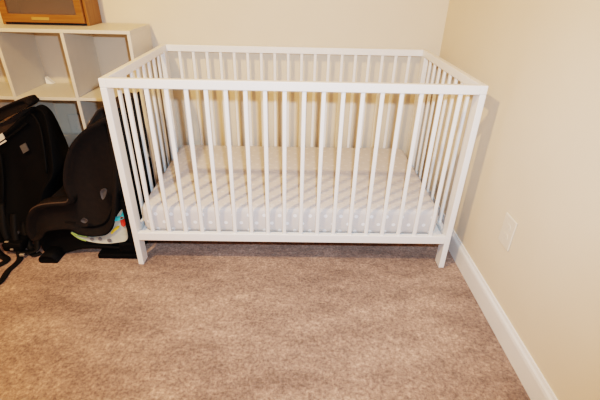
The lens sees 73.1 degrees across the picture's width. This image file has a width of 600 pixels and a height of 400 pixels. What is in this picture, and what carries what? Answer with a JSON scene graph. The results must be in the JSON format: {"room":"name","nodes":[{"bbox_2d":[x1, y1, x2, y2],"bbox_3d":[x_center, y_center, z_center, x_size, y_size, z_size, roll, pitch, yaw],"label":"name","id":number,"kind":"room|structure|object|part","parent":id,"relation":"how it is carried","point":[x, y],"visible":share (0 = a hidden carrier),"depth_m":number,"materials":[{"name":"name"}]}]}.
{"room":"children's room","nodes":[
{"label":"children's room","id":0,"kind":"room"},
{"bbox_2d":[0,0,448,169],"bbox_3d":[-1.194,-1.252,1.931,4.100,2.550,0.100,1,29,-1],"label":"wall","id":1,"kind":"structure","parent":0,"point":[389,24],"depth_m":2.13,"materials":[{"name":"paint"}]},
{"bbox_2d":[67,114,82,132],"bbox_3d":[-1.291,-0.438,2.327,0.070,0.115,0.007,1,29,-1],"label":"wall outlet","id":2,"kind":"object","parent":1,"relation":"attached to","point":[75,123],"visible":0.95,"depth_m":2.32,"materials":[{"name":"plastic"}]},
{"bbox_2d":[0,240,529,399],"bbox_3d":[-1.205,0.885,0.840,4.100,0.100,4.100,1,29,-1],"label":"floor","id":3,"kind":"structure","parent":0,"point":[197,320],"depth_m":1.51,"materials":[{"name":"carpet"}]},
{"bbox_2d":[0,95,68,283],"bbox_3d":[-1.394,-0.059,1.768,0.448,0.623,0.702,1,29,-1],"label":"backpack","id":4,"kind":"object","parent":3,"relation":"on","point":[34,147],"visible":0.93,"depth_m":1.93,"materials":[{"name":"black fabric"}]},
{"bbox_2d":[0,21,167,173],"bbox_3d":[-1.232,-0.437,2.152,0.914,0.912,0.284,1,29,-1],"label":"cube shelf","id":5,"kind":"object","parent":3,"relation":"on","point":[19,52],"visible":0.38,"depth_m":1.98,"materials":[{"name":"laminate"}]},
{"bbox_2d":[0,0,101,25],"bbox_3d":[-1.204,-0.994,1.908,0.407,0.300,0.164,1,29,-1],"label":"bread box","id":6,"kind":"object","parent":5,"relation":"on","point":[87,12],"visible":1,"depth_m":1.94,"materials":[{"name":"brown wood"}]},
{"bbox_3d":[-1.402,-0.997,1.917,0.013,0.287,0.142,1,29,-1],"label":"panel","id":7,"kind":"part","parent":6,"relation":"part of","materials":[{"name":"brown wood"}]},
{"bbox_3d":[-1.217,-0.851,1.899,0.082,0.014,0.008,1,29,-1],"label":"finger pull","id":8,"kind":"part","parent":6,"relation":"part of","materials":[{"name":"brown wood"}]},
{"bbox_3d":[-1.205,-1.036,1.974,0.381,0.266,0.008,1,29,-1],"label":"panel","id":9,"kind":"part","parent":6,"relation":"part of","materials":[{"name":"brown wood"}]},
{"bbox_3d":[-1.008,-0.991,1.924,0.013,0.287,0.142,1,29,-1],"label":"panel","id":10,"kind":"part","parent":6,"relation":"part of","materials":[{"name":"brown wood"}]},
{"bbox_3d":[-1.222,-0.827,1.931,0.914,0.016,0.284,1,29,-1],"label":"panel","id":11,"kind":"part","parent":5,"relation":"part of","materials":[{"name":"laminate"}]},
{"bbox_3d":[-0.783,-0.423,2.163,0.016,0.896,0.284,1,29,-1],"label":"panel","id":12,"kind":"part","parent":5,"relation":"part of","materials":[{"name":"laminate"}]},
{"bbox_2d":[25,90,158,262],"bbox_3d":[-0.967,-0.128,1.858,0.471,0.673,0.485,1,29,-1],"label":"seat","id":13,"kind":"object","parent":3,"relation":"on","point":[89,210],"visible":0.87,"depth_m":1.76,"materials":[{"name":"black fabric"}]},
{"bbox_2d":[115,212,123,220],"bbox_3d":[-0.784,0.067,1.757,0.061,0.058,0.005,1,29,-1],"label":"print","id":14,"kind":"object","parent":13,"relation":"attached to","point":[120,217],"depth_m":1.76},
{"bbox_2d":[120,217,125,226],"bbox_3d":[-0.775,0.094,1.772,0.022,0.050,0.005,1,29,-1],"label":"print","id":15,"kind":"object","parent":13,"relation":"attached to","point":[122,219],"depth_m":1.77},
{"bbox_3d":[-0.818,-0.218,1.823,0.167,0.452,0.300,1,29,-1],"label":"backrest","id":16,"kind":"part","parent":13,"relation":"part of","materials":[{"name":"black fabric"}]},
{"bbox_2d":[98,44,487,267],"bbox_3d":[-0.030,-0.249,1.965,1.378,0.820,0.779,1,29,-1],"label":"crib","id":17,"kind":"object","parent":3,"relation":"on","point":[117,78],"visible":0.76,"depth_m":1.69,"materials":[{"name":"paint"}]},
{"bbox_3d":[-0.704,-0.067,1.647,0.024,0.787,0.056,1,29,-1],"label":"leg","id":18,"kind":"part","parent":17,"relation":"part of","materials":[{"name":"paint"}]},
{"bbox_3d":[-0.698,-0.602,1.760,0.024,0.033,0.779,1,29,-1],"label":"rail","id":19,"kind":"part","parent":17,"relation":"part of","materials":[{"name":"paint"}]},
{"bbox_3d":[-0.712,-0.034,2.080,0.020,0.039,0.667,1,29,-1],"label":"rail","id":20,"kind":"part","parent":17,"relation":"part of","materials":[{"name":"paint"}]},
{"bbox_3d":[-0.710,-0.422,2.276,0.024,0.787,0.056,1,29,-1],"label":"leg","id":21,"kind":"part","parent":17,"relation":"part of","materials":[{"name":"paint"}]},
{"bbox_2d":[142,145,437,233],"bbox_3d":[-0.042,-0.085,2.064,1.292,0.124,0.728,1,29,-1],"label":"mattress","id":22,"kind":"object","parent":17,"relation":"on","point":[201,151],"visible":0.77,"depth_m":1.84,"materials":[{"name":"white fabric"}]},
{"bbox_3d":[-0.032,0.162,1.763,1.330,0.039,0.022,1,29,-1],"label":"rail","id":23,"kind":"part","parent":17,"relation":"part of","materials":[{"name":"paint"}]},
{"bbox_3d":[-0.018,-0.406,1.442,1.330,0.033,0.022,1,29,-1],"label":"rail","id":24,"kind":"part","parent":17,"relation":"part of","materials":[{"name":"paint"}]},
{"bbox_3d":[-0.025,-0.778,2.102,1.330,0.033,0.022,1,29,-1],"label":"rail","id":25,"kind":"part","parent":17,"relation":"part of","materials":[{"name":"paint"}]},
{"bbox_3d":[0.644,-0.403,2.300,0.024,0.787,0.056,1,29,-1],"label":"leg","id":26,"kind":"part","parent":17,"relation":"part of","materials":[{"name":"paint"}]},
{"bbox_3d":[0.641,-0.014,2.104,0.020,0.039,0.667,1,29,-1],"label":"rail","id":27,"kind":"part","parent":17,"relation":"part of","materials":[{"name":"paint"}]},
{"bbox_3d":[0.655,-0.582,1.784,0.024,0.033,0.779,1,29,-1],"label":"rail","id":28,"kind":"part","parent":17,"relation":"part of","materials":[{"name":"paint"}]},
{"bbox_3d":[0.650,-0.048,1.671,0.024,0.787,0.056,1,29,-1],"label":"leg","id":29,"kind":"part","parent":17,"relation":"part of","materials":[{"name":"paint"}]},
{"bbox_2d":[418,0,599,399],"bbox_3d":[0.822,-0.240,0.225,0.100,2.550,3.900,1,29,-1],"label":"wall","id":30,"kind":"structure","parent":0,"point":[535,159],"depth_m":1.27,"materials":[{"name":"paint"}]},
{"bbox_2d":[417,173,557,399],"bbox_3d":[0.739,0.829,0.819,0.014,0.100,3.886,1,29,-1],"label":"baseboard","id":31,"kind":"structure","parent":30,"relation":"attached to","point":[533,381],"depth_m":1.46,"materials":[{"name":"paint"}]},
{"bbox_2d":[498,212,517,251],"bbox_3d":[0.742,0.114,1.448,0.007,0.120,0.078,1,29,-1],"label":"wall outlet","id":32,"kind":"object","parent":30,"relation":"attached to","point":[509,225],"visible":1,"depth_m":1.44,"materials":[{"name":"plastic"}]},
{"bbox_2d":[502,232,507,240],"bbox_3d":[0.739,0.131,1.458,0.003,0.027,0.034,1,29,-1],"label":"socket","id":33,"kind":"object","parent":32,"relation":"attached to","point":[504,234],"depth_m":1.46,"materials":[{"name":"plastic"}]},
{"bbox_2d":[505,223,510,231],"bbox_3d":[0.740,0.097,1.438,0.003,0.027,0.034,1,29,-1],"label":"socket","id":34,"kind":"object","parent":32,"relation":"attached to","point":[507,225],"depth_m":1.44,"materials":[{"name":"plastic"}]}
]}

